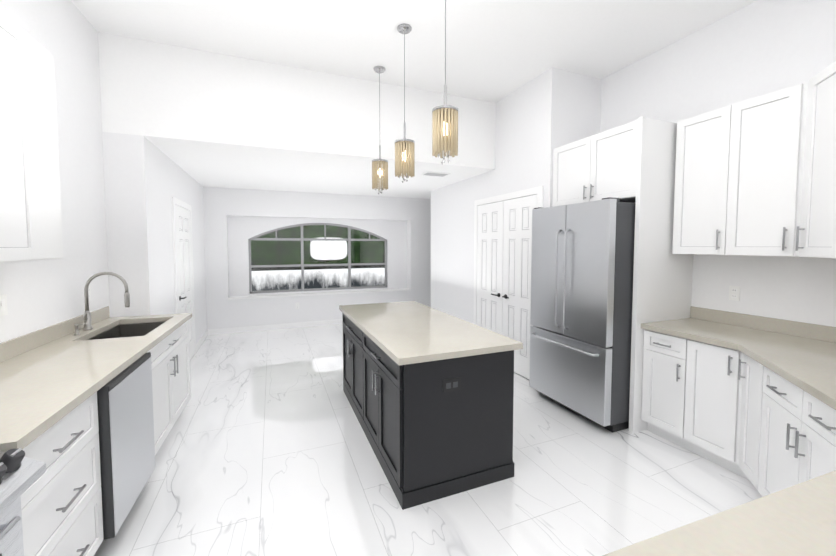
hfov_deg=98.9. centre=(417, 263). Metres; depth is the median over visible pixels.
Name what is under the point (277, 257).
backdrop
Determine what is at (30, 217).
upper cabinet
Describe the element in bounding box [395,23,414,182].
pendant light
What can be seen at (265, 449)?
floor
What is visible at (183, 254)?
hall door
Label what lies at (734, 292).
electrical outlet
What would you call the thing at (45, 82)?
upper cabinet
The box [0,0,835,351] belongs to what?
wall
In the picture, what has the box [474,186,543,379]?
pantry door
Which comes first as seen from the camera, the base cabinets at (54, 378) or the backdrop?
the base cabinets at (54, 378)
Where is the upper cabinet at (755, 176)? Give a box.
[672,61,835,258]
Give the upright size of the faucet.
0.436 m
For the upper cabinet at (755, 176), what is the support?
attached to the wall
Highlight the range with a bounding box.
[0,448,45,555]
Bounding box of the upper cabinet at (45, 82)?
[36,42,62,259]
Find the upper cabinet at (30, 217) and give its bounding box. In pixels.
[0,11,43,261]
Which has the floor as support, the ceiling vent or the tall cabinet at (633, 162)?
the tall cabinet at (633, 162)
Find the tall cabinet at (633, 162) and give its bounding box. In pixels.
[552,116,692,433]
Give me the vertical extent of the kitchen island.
0.876 m
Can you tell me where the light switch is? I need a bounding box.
[0,294,7,315]
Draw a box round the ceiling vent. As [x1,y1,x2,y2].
[421,171,450,176]
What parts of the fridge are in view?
fridge handle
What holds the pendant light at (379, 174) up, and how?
hanging from the ceiling
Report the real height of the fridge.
1.932 m
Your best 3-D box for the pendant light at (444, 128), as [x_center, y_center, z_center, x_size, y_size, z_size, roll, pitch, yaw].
[0.180,-1.315,2.355,0.174,1.305,0.174,-1,3,-22]
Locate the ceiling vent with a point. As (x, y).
(429, 173)
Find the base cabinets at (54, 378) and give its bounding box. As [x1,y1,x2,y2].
[0,306,191,555]
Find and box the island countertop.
[339,301,522,364]
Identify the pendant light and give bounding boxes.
[372,66,387,193]
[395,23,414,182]
[432,0,457,163]
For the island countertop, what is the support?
on the kitchen island
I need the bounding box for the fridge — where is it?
[529,197,634,432]
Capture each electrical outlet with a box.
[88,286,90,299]
[729,286,740,300]
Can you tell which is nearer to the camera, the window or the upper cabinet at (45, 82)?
the upper cabinet at (45, 82)
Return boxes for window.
[228,223,410,299]
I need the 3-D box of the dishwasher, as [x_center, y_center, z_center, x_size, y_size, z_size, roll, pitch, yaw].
[-1.909,1.020,1.925,0.647,0.872,0.600,-1,3,-21]
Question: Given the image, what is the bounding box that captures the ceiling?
[71,0,756,198]
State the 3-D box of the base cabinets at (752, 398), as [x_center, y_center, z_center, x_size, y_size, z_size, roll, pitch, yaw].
[1.436,0.964,1.613,3.017,1.015,2.179,-1,3,-22]
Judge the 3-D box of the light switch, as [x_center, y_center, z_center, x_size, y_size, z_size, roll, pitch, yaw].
[-2.307,0.232,1.987,0.010,0.116,0.072,-1,3,-20]
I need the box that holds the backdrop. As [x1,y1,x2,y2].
[251,225,384,290]
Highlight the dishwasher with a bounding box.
[97,352,154,539]
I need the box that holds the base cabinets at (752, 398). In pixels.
[603,306,835,555]
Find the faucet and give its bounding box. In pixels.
[74,272,129,334]
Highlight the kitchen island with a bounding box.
[339,309,517,509]
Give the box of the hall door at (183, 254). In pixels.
[171,197,195,359]
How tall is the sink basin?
0.232 m
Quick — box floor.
[94,324,761,555]
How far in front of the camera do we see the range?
1.11 m
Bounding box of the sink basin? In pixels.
[88,321,165,339]

